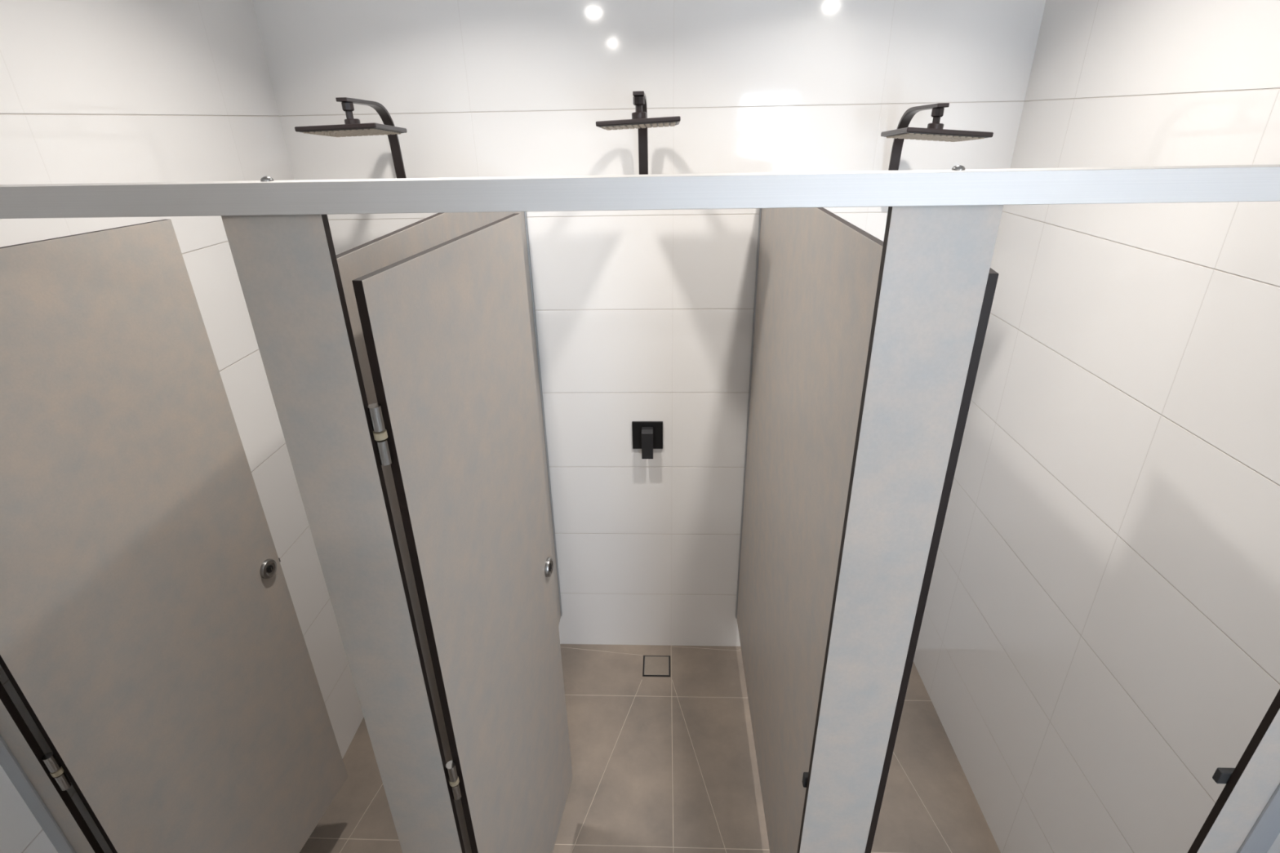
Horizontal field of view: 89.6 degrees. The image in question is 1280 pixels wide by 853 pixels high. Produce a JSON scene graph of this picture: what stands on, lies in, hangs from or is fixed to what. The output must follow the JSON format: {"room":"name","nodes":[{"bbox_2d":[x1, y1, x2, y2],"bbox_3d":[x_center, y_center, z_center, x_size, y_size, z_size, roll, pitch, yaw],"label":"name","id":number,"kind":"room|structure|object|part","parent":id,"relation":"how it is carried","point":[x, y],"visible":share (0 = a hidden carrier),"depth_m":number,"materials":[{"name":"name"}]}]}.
{"room":"communal shower room","nodes":[
{"label":"communal shower room","id":0,"kind":"room"},
{"bbox_2d":[0,0,364,852],"bbox_3d":[-1.243,1.064,-0.604,0.120,2.744,6.305,0,26,2],"label":"wall","id":1,"kind":"structure","parent":0,"point":[91,91],"depth_m":1.53,"materials":[{"name":"white tile"}]},
{"bbox_2d":[252,0,1045,646],"bbox_3d":[0.486,-0.320,2.228,3.348,2.744,0.120,0,26,2],"label":"wall","id":2,"kind":"structure","parent":0,"point":[642,315],"depth_m":1.93,"materials":[{"name":"white tile"}]},
{"bbox_2d":[294,97,407,178],"bbox_3d":[-0.722,-0.753,1.764,0.200,0.257,0.431,0,26,2],"label":"shower","id":3,"kind":"object","parent":2,"relation":"attached to","point":[352,126],"visible":0.92,"depth_m":1.62,"materials":[{"name":"brown metal"}]},
{"bbox_3d":[-0.727,-0.753,1.637,0.200,0.030,0.200,0,26,2],"label":"head plate","id":4,"kind":"part","parent":3,"relation":"part of","materials":[{"name":"brown metal"}]},
{"bbox_3d":[-0.725,-0.773,1.789,0.027,0.241,0.349,0,26,2],"label":"arm","id":5,"kind":"part","parent":3,"relation":"part of","materials":[{"name":"brown metal"}]},
{"bbox_2d":[336,211,562,852],"bbox_3d":[-0.379,0.311,1.738,0.020,1.721,1.370,0,26,2],"label":"partition panel","id":6,"kind":"object","parent":2,"relation":"attached to","point":[433,230],"visible":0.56,"depth_m":1.17,"materials":[{"name":"beige laminate"}]},
{"bbox_2d":[595,91,680,174],"bbox_3d":[0.004,-0.753,1.735,0.200,0.257,0.430,0,26,2],"label":"shower","id":7,"kind":"object","parent":2,"relation":"attached to","point":[639,120],"visible":0.88,"depth_m":1.58,"materials":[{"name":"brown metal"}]},
{"bbox_3d":[-0.001,-0.756,1.607,0.200,0.027,0.200,0,26,2],"label":"head plate","id":8,"kind":"part","parent":7,"relation":"part of","materials":[{"name":"brown metal"}]},
{"bbox_3d":[0.004,-0.773,1.759,0.027,0.241,0.349,0,26,2],"label":"arm","id":9,"kind":"part","parent":7,"relation":"part of","materials":[{"name":"brown metal"}]},
{"bbox_2d":[631,421,662,458],"bbox_3d":[0.027,0.050,2.328,0.111,0.128,0.052,0,26,2],"label":"shower mixer","id":10,"kind":"object","parent":2,"relation":"attached to","point":[647,436],"visible":1,"depth_m":2.32,"materials":[{"name":"black metal"}]},
{"bbox_3d":[0.027,0.065,2.317,0.041,0.110,0.018,0,26,2],"label":"lever","id":11,"kind":"part","parent":10,"relation":"part of","materials":[{"name":"black metal"}]},
{"bbox_2d":[735,207,883,852],"bbox_3d":[0.370,0.311,1.708,0.020,1.721,1.370,0,26,2],"label":"partition panel","id":12,"kind":"object","parent":2,"relation":"attached to","point":[817,272],"visible":0.66,"depth_m":1.45,"materials":[{"name":"beige laminate"}]},
{"bbox_2d":[880,102,993,170],"bbox_3d":[0.732,-0.718,1.723,0.200,0.257,0.431,0,26,2],"label":"shower","id":13,"kind":"object","parent":2,"relation":"attached to","point":[935,131],"visible":0.88,"depth_m":1.57,"materials":[{"name":"brown metal"}]},
{"bbox_3d":[0.734,-0.738,1.747,0.027,0.241,0.349,0,26,2],"label":"arm","id":14,"kind":"part","parent":13,"relation":"part of","materials":[{"name":"brown metal"}]},
{"bbox_3d":[0.726,-0.722,1.593,0.200,0.039,0.201,0,26,2],"label":"head plate","id":15,"kind":"part","parent":13,"relation":"part of","materials":[{"name":"brown metal"}]},
{"bbox_2d":[299,644,1000,852],"bbox_3d":[0.394,2.338,-0.061,3.348,0.080,6.545,0,26,2],"label":"floor","id":16,"kind":"structure","parent":0,"point":[660,764],"depth_m":2.22,"materials":[{"name":"beige tile"}]},
{"bbox_2d":[0,681,104,852],"bbox_3d":[-1.078,0.649,1.161,0.068,1.968,0.060,0,26,2],"label":"pilaster","id":17,"kind":"object","parent":16,"relation":"on","point":[54,809],"visible":1,"depth_m":1.15,"materials":[{"name":"beige laminate"}]},
{"bbox_2d":[0,218,347,852],"bbox_3d":[-0.978,0.461,1.388,0.025,1.665,0.598,4,26,10],"label":"door","id":18,"kind":"structure","parent":17,"relation":"attached to","point":[151,634],"depth_m":1.27,"materials":[{"name":"beige laminate"}]},
{"bbox_2d":[221,214,465,852],"bbox_3d":[-0.387,0.649,1.133,0.113,1.968,0.060,0,26,2],"label":"pilaster","id":19,"kind":"object","parent":16,"relation":"on","point":[286,265],"visible":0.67,"depth_m":0.86,"materials":[{"name":"beige laminate"}]},
{"bbox_2d":[351,213,572,852],"bbox_3d":[-0.271,0.458,1.367,0.025,1.665,0.612,3,26,9],"label":"door","id":20,"kind":"structure","parent":19,"relation":"attached to","point":[446,326],"depth_m":1.15,"materials":[{"name":"beige laminate"}]},
{"bbox_2d":[642,655,670,676],"bbox_3d":[0.069,0.994,2.676,0.114,0.003,0.114,0,26,2],"label":"floor drain","id":21,"kind":"object","parent":16,"relation":"on","point":[653,665],"visible":1,"depth_m":2.67,"materials":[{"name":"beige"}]},
{"bbox_2d":[796,204,1003,852],"bbox_3d":[0.338,0.649,1.104,0.120,1.968,0.060,0,26,2],"label":"pilaster","id":22,"kind":"object","parent":16,"relation":"on","point":[935,260],"visible":0.98,"depth_m":0.83,"materials":[{"name":"beige laminate"}]},
{"bbox_2d":[864,267,999,852],"bbox_3d":[0.457,0.462,1.327,0.030,1.665,0.548,4,26,10],"label":"door","id":23,"kind":"structure","parent":22,"relation":"attached to","point":[993,277],"depth_m":0.87,"materials":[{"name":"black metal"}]},
{"bbox_2d":[1187,688,1279,852],"bbox_3d":[1.009,0.649,1.077,0.123,1.968,0.060,0,26,2],"label":"pilaster","id":24,"kind":"object","parent":16,"relation":"on","point":[1245,817],"visible":1,"depth_m":1.05,"materials":[{"name":"beige laminate"}]},
{"bbox_2d":[0,164,1279,218],"bbox_3d":[-0.038,-0.253,0.689,2.182,0.038,0.030,0,26,2],"label":"rail","id":25,"kind":"object","parent":24,"relation":"on","point":[959,185],"visible":1,"depth_m":0.68,"materials":[{"name":"metal"}]},
{"bbox_2d":[913,0,1279,852],"bbox_3d":[1.602,0.094,1.314,1.044,2.744,1.805,0,26,2],"label":"wall","id":26,"kind":"structure","parent":0,"point":[1099,637],"depth_m":1.46,"materials":[{"name":"white tile"}]}
]}

